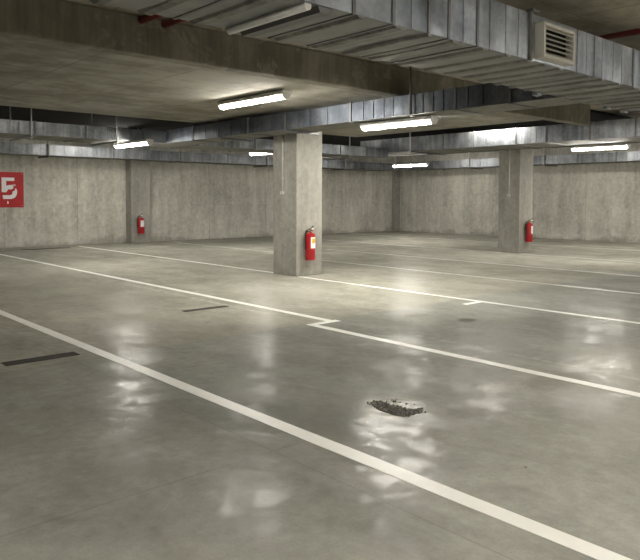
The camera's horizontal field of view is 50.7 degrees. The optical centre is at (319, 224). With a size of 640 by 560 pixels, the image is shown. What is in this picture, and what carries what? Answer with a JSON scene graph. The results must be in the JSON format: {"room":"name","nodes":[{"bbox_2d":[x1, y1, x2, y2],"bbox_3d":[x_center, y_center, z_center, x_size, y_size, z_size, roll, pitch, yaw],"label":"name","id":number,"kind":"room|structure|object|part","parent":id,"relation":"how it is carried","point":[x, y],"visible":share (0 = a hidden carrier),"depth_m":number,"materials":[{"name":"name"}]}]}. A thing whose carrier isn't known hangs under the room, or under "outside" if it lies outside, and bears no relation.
{"room":"parking garage","nodes":[
{"label":"parking garage","id":0,"kind":"room"},
{"bbox_2d":[0,138,394,247],"bbox_3d":[-8.552,-0.959,19.957,32.400,3.590,0.250,-2,3,-42],"label":"wall","id":1,"kind":"structure","parent":0,"point":[68,201],"depth_m":22.90,"materials":[{"name":"concrete"}]},
{"bbox_2d":[0,172,23,206],"bbox_3d":[-8.948,-1.014,19.416,0.815,1.016,0.022,-2,3,-42],"label":"sign","id":2,"kind":"object","parent":1,"relation":"attached to","point":[11,183],"visible":1,"depth_m":19.46,"materials":[{"name":"red paint"}]},
{"bbox_2d":[392,167,399,230],"bbox_3d":[3.419,-1.206,30.378,0.260,2.950,0.260,-2,3,-42],"label":"column","id":3,"kind":"structure","parent":1,"relation":"attached to","point":[396,173],"depth_m":30.28,"materials":[{"name":"concrete"}]},
{"bbox_2d":[0,36,539,136],"bbox_3d":[-5.187,-2.077,8.018,21.100,0.394,5.220,-2,3,-42],"label":"slab","id":4,"kind":"object","parent":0,"point":[37,75],"visible":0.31,"depth_m":9.72,"materials":[{"name":"concrete"}]},
{"bbox_2d":[217,90,290,109],"bbox_3d":[-1.018,-1.880,10.150,0.172,0.139,1.648,-2,3,-42],"label":"ceiling light","id":5,"kind":"object","parent":4,"relation":"attached to","point":[283,94],"visible":1,"depth_m":10.00,"materials":[{"name":"white plastic"}]},
{"bbox_2d":[220,95,283,108],"bbox_3d":[-1.018,-1.846,10.151,0.128,0.066,1.580,-2,3,-42],"label":"diffuser","id":6,"kind":"object","parent":5,"relation":"attached to","point":[255,99],"depth_m":10.11,"materials":[{"name":"white plastic"}]},
{"bbox_2d":[0,231,639,559],"bbox_3d":[1.372,1.203,8.992,32.000,0.200,29.450,-2,3,-42],"label":"floor","id":7,"kind":"structure","parent":0,"point":[101,458],"depth_m":4.87,"materials":[{"name":"concrete"}]},
{"bbox_2d":[1,352,79,365],"bbox_3d":[-2.506,1.201,6.071,0.650,0.006,0.145,-2,3,-42],"label":"strip","id":8,"kind":"object","parent":7,"relation":"on","point":[28,360],"visible":1,"depth_m":6.06,"materials":[{"name":"metal"}]},
{"bbox_2d":[125,146,150,242],"bbox_3d":[-5.908,-1.126,21.919,0.680,3.390,0.380,-2,3,-42],"label":"column","id":9,"kind":"structure","parent":7,"relation":"on","point":[137,172],"depth_m":21.75,"materials":[{"name":"concrete"}]},
{"bbox_2d":[137,214,143,233],"bbox_3d":[-5.752,-0.045,21.692,0.204,0.648,0.205,1,2,9],"label":"fire extinguisher","id":10,"kind":"object","parent":9,"relation":"attached to","point":[140,221],"visible":1,"depth_m":21.62,"materials":[{"name":"red paint"}]},
{"bbox_2d":[0,254,329,320],"bbox_3d":[-4.307,0.927,12.921,0.107,0.002,13.300,-2,3,-42],"label":"parking line","id":11,"kind":"object","parent":7,"relation":"on","point":[214,297],"visible":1,"depth_m":10.25,"materials":[{"name":"white paint"}]},
{"bbox_2d":[79,246,272,272],"bbox_3d":[-4.031,0.782,16.642,0.097,0.002,9.530,-2,3,-42],"label":"parking line","id":12,"kind":"object","parent":7,"relation":"on","point":[79,246],"visible":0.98,"depth_m":15.65,"materials":[{"name":"white paint"}]},
{"bbox_2d":[183,305,228,311],"bbox_3d":[-1.500,1.095,8.846,0.660,0.006,0.100,-2,3,-42],"label":"strip","id":13,"kind":"object","parent":7,"relation":"on","point":[223,305],"visible":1,"depth_m":8.84,"materials":[{"name":"metal"}]},
{"bbox_2d":[183,243,268,251],"bbox_3d":[-2.516,0.673,19.570,0.107,0.002,6.400,-2,3,-42],"label":"parking line","id":14,"kind":"object","parent":7,"relation":"on","point":[183,243],"visible":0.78,"depth_m":19.82,"materials":[{"name":"paint"}]},
{"bbox_2d":[273,131,321,275],"bbox_3d":[-0.430,-0.555,12.955,0.640,2.990,0.700,-2,3,-42],"label":"column","id":15,"kind":"structure","parent":7,"relation":"on","point":[299,209],"depth_m":12.72,"materials":[{"name":"concrete"}]},
{"bbox_2d":[280,135,283,194],"bbox_3d":[-0.712,-1.131,12.731,0.049,1.117,0.080,-2,3,-42],"label":"conduit","id":16,"kind":"object","parent":15,"relation":"attached to","point":[282,158],"visible":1,"depth_m":12.72,"materials":[{"name":"metal"}]},
{"bbox_2d":[305,226,314,259],"bbox_3d":[-0.183,0.330,12.588,0.194,0.648,0.189,0,2,6],"label":"fire extinguisher","id":17,"kind":"object","parent":15,"relation":"attached to","point":[309,237],"visible":1,"depth_m":12.51,"materials":[{"name":"red paint"}]},
{"bbox_2d":[0,310,631,559],"bbox_3d":[-1.867,1.203,6.111,0.118,0.002,19.500,-2,3,-42],"label":"parking line","id":18,"kind":"object","parent":7,"relation":"on","point":[589,549],"visible":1,"depth_m":3.68,"materials":[{"name":"white paint"}]},
{"bbox_2d":[367,398,425,416],"bbox_3d":[0.532,1.263,4.695,0.295,0.020,0.426,-2,3,-42],"label":"pothole","id":19,"kind":"object","parent":7,"relation":"on","point":[396,410],"depth_m":4.63,"materials":[{"name":"concrete"}]},
{"bbox_2d":[298,276,639,323],"bbox_3d":[3.997,1.174,7.382,0.454,0.002,13.550,-2,3,-42],"label":"parking line","id":20,"kind":"object","parent":7,"relation":"on","point":[477,301],"visible":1,"depth_m":9.45,"materials":[{"name":"white paint"}]},
{"bbox_2d":[305,320,639,396],"bbox_3d":[3.293,1.294,4.257,0.474,0.002,9.840,-2,3,-42],"label":"parking line","id":21,"kind":"object","parent":7,"relation":"on","point":[318,325],"visible":1,"depth_m":6.02,"materials":[{"name":"white paint"}]},
{"bbox_2d":[322,260,639,293],"bbox_3d":[5.061,1.065,10.254,0.108,0.002,16.400,-2,3,-42],"label":"parking line","id":22,"kind":"object","parent":7,"relation":"on","point":[322,260],"visible":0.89,"depth_m":12.32,"materials":[{"name":"paint"}]},
{"bbox_2d":[327,249,639,276],"bbox_3d":[6.266,0.979,12.546,0.108,0.002,18.200,-2,3,-42],"label":"parking line","id":23,"kind":"object","parent":7,"relation":"on","point":[327,249],"visible":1,"depth_m":15.18,"materials":[{"name":"paint"}]},
{"bbox_2d":[331,240,639,262],"bbox_3d":[7.279,0.857,15.740,0.108,0.002,21.600,-2,3,-42],"label":"parking line","id":24,"kind":"object","parent":7,"relation":"on","point":[331,240],"visible":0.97,"depth_m":18.32,"materials":[{"name":"paint"}]},
{"bbox_2d":[362,234,639,250],"bbox_3d":[9.450,0.746,18.767,0.108,0.002,23.200,-2,3,-42],"label":"parking line","id":25,"kind":"object","parent":7,"relation":"on","point":[362,234],"visible":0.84,"depth_m":21.61,"materials":[{"name":"paint"}]},
{"bbox_2d":[498,149,532,252],"bbox_3d":[5.381,-0.956,18.573,0.670,3.390,0.660,-2,3,-42],"label":"column","id":26,"kind":"structure","parent":7,"relation":"on","point":[514,211],"depth_m":18.34,"materials":[{"name":"concrete"}]},
{"bbox_2d":[507,150,510,196],"bbox_3d":[5.128,-1.401,18.299,0.049,1.260,0.080,-2,3,-42],"label":"conduit","id":27,"kind":"object","parent":26,"relation":"attached to","point":[509,194],"visible":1,"depth_m":18.29,"materials":[{"name":"metal"}]},
{"bbox_2d":[525,218,532,241],"bbox_3d":[5.662,0.134,18.273,0.196,0.648,0.188,1,2,8],"label":"fire extinguisher","id":28,"kind":"object","parent":26,"relation":"attached to","point":[528,226],"visible":1,"depth_m":18.20,"materials":[{"name":"red paint"}]},
{"bbox_2d":[0,105,639,156],"bbox_3d":[-3.959,-2.510,14.792,32.000,0.049,13.470,-2,3,-42],"label":"ceiling","id":29,"kind":"structure","parent":0,"point":[17,113],"depth_m":16.98,"materials":[{"name":"grey concrete"}]},
{"bbox_2d":[64,0,639,117],"bbox_3d":[1.384,-2.409,8.850,32.400,0.250,29.850,-2,3,-42],"label":"ceiling","id":30,"kind":"structure","parent":0,"point":[594,17],"depth_m":7.17,"materials":[{"name":"concrete"}]},
{"bbox_2d":[138,14,163,23],"bbox_3d":[2.337,-1.981,2.477,0.098,0.098,12.680,-2,3,-42],"label":"pipe","id":31,"kind":"object","parent":30,"relation":"attached to","point":[142,19],"visible":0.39,"depth_m":7.05,"materials":[{"name":"red metal"}]},
{"bbox_2d":[161,18,185,27],"bbox_3d":[2.538,-1.987,2.658,0.098,0.098,12.680,-2,3,-42],"label":"pipe","id":32,"kind":"object","parent":30,"relation":"attached to","point":[169,22],"visible":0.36,"depth_m":7.21,"materials":[{"name":"red metal"}]},
{"bbox_2d":[0,106,387,158],"bbox_3d":[-6.962,-2.031,12.149,22.980,0.823,1.230,-2,3,-42],"label":"air duct","id":33,"kind":"object","parent":30,"relation":"hanging from","point":[15,129],"visible":0.78,"depth_m":14.10,"materials":[{"name":"metal"}]},
{"bbox_3d":[-5.438,-2.048,12.713,0.026,0.823,0.026,-1,2,-19],"label":"hanger rod","id":34,"kind":"part","parent":33,"relation":"part of","materials":[{"name":"metal"}]},
{"bbox_2d":[113,139,153,148],"bbox_3d":[-3.971,-1.716,14.310,0.172,0.115,1.508,-2,3,-42],"label":"ceiling light","id":35,"kind":"object","parent":33,"relation":"attached to","point":[143,141],"visible":0.99,"depth_m":14.11,"materials":[{"name":"white"}]},
{"bbox_2d":[115,142,146,147],"bbox_3d":[-3.971,-1.695,14.310,0.128,0.066,1.440,-2,3,-42],"label":"diffuser","id":36,"kind":"object","parent":35,"relation":"attached to","point":[126,144],"depth_m":14.30,"materials":[{"name":"white plastic"}]},
{"bbox_2d":[0,141,393,170],"bbox_3d":[-8.323,-2.315,19.094,30.250,0.810,0.873,-2,3,-42],"label":"air duct","id":37,"kind":"object","parent":30,"relation":"hanging from","point":[6,148],"visible":0.87,"depth_m":21.39,"materials":[{"name":"metal"}]},
{"bbox_3d":[-7.675,-2.313,19.114,0.033,0.810,0.033,1,2,26],"label":"hanger rod","id":38,"kind":"part","parent":37,"relation":"part of","materials":[{"name":"metal"}]},
{"bbox_2d":[249,152,266,155],"bbox_3d":[-1.473,-2.324,18.766,0.172,0.718,1.508,-2,3,-42],"label":"ceiling light","id":39,"kind":"object","parent":30,"relation":"hanging from","point":[250,154],"visible":0.25,"depth_m":19.08,"materials":[{"name":"white"}]},
{"bbox_2d":[250,153,266,154],"bbox_3d":[-1.474,-2.001,18.779,0.128,0.066,1.440,-2,3,-42],"label":"diffuser","id":40,"kind":"object","parent":39,"relation":"attached to","point":[250,153],"depth_m":19.03,"materials":[{"name":"white plastic"}]},
{"bbox_2d":[0,0,589,125],"bbox_3d":[-2.854,-2.000,6.473,22.500,0.410,0.200,-2,3,-42],"label":"beam","id":41,"kind":"structure","parent":30,"relation":"attached to","point":[55,22],"depth_m":7.79,"materials":[{"name":"concrete"}]},
{"bbox_2d":[88,0,639,113],"bbox_3d":[1.157,-1.751,5.737,19.472,0.823,1.068,-2,3,-42],"label":"air duct","id":42,"kind":"object","parent":30,"relation":"hanging from","point":[497,43],"visible":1,"depth_m":5.31,"materials":[{"name":"metal"}]},
{"bbox_2d":[527,12,533,60],"bbox_3d":[1.783,-1.599,5.723,0.035,0.400,0.040,-2,3,-42],"label":"flange","id":43,"kind":"object","parent":42,"relation":"attached to","point":[530,15],"depth_m":5.71,"materials":[{"name":"silver metal"}]},
{"bbox_2d":[534,21,574,66],"bbox_3d":[2.059,-1.581,5.921,0.530,0.300,0.105,-2,3,-42],"label":"grille","id":44,"kind":"object","parent":42,"relation":"attached to","point":[554,45],"depth_m":5.90,"materials":[{"name":"beige metal"}]},
{"bbox_2d":[166,66,584,144],"bbox_3d":[-0.035,-1.980,11.454,0.770,0.823,9.150,-2,3,-42],"label":"air duct","id":45,"kind":"object","parent":30,"relation":"hanging from","point":[481,99],"visible":0.88,"depth_m":10.07,"materials":[{"name":"metal"}]},
{"bbox_2d":[360,115,437,130],"bbox_3d":[1.149,-1.513,10.042,0.172,0.130,1.408,-2,3,-42],"label":"ceiling light","id":46,"kind":"object","parent":45,"relation":"attached to","point":[423,120],"visible":1,"depth_m":9.92,"materials":[{"name":"white plastic"}]},
{"bbox_2d":[362,120,430,130],"bbox_3d":[1.148,-1.484,10.043,0.128,0.066,1.340,-2,3,-42],"label":"diffuser","id":47,"kind":"object","parent":46,"relation":"attached to","point":[386,124],"depth_m":10.04,"materials":[{"name":"white plastic"}]},
{"bbox_3d":[1.269,-1.913,9.460,0.022,0.790,0.022,-1,2,-19],"label":"hanger rod","id":48,"kind":"part","parent":45,"relation":"part of","materials":[{"name":"metal"}]},
{"bbox_2d":[392,155,429,166],"bbox_3d":[2.943,-2.343,21.933,0.172,0.898,1.458,-2,3,-42],"label":"ceiling light","id":49,"kind":"object","parent":30,"relation":"hanging from","point":[422,163],"visible":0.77,"depth_m":21.88,"materials":[{"name":"white plastic"}]},
{"bbox_2d":[393,164,425,166],"bbox_3d":[2.942,-1.930,21.949,0.128,0.066,1.390,-2,3,-42],"label":"diffuser","id":50,"kind":"object","parent":49,"relation":"attached to","point":[394,165],"depth_m":21.97,"materials":[{"name":"white plastic"}]},
{"bbox_2d":[360,117,639,156],"bbox_3d":[8.583,-2.091,13.236,1.687,0.680,20.320,-2,3,-42],"label":"air duct","id":51,"kind":"object","parent":30,"relation":"hanging from","point":[619,131],"visible":0.96,"depth_m":16.58,"materials":[{"name":"metal"}]},
{"bbox_3d":[2.503,-2.329,18.764,0.041,0.680,0.041,-1,2,-19],"label":"hanger rod","id":52,"kind":"part","parent":51,"relation":"part of","materials":[{"name":"metal"}]},
{"bbox_2d":[570,143,630,150],"bbox_3d":[6.708,-1.872,16.188,0.172,0.143,1.408,-2,3,-42],"label":"ceiling light","id":53,"kind":"object","parent":51,"relation":"attached to","point":[625,145],"visible":1,"depth_m":16.11,"materials":[{"name":"white"}]},
{"bbox_2d":[572,146,626,150],"bbox_3d":[6.708,-1.836,16.190,0.128,0.066,1.340,-2,3,-42],"label":"diffuser","id":54,"kind":"object","parent":53,"relation":"attached to","point":[574,148],"depth_m":16.22,"materials":[{"name":"white plastic"}]},
{"bbox_2d":[396,148,639,170],"bbox_3d":[12.031,-2.285,19.750,0.925,0.780,25.400,-2,3,-42],"label":"air duct","id":55,"kind":"object","parent":30,"relation":"hanging from","point":[634,156],"visible":0.84,"depth_m":23.71,"materials":[{"name":"metal"}]},
{"bbox_2d":[598,28,639,39],"bbox_3d":[6.304,-2.037,4.511,0.085,0.085,10.400,-2,3,-42],"label":"pipe","id":56,"kind":"object","parent":30,"relation":"attached to","point":[632,32],"visible":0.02,"depth_m":7.67,"materials":[{"name":"red metal"}]},
{"bbox_2d":[396,143,639,242],"bbox_3d":[13.435,-0.869,19.626,0.250,3.590,29.650,-2,3,-42],"label":"wall","id":57,"kind":"structure","parent":0,"point":[591,202],"depth_m":25.12,"materials":[{"name":"concrete"}]}
]}

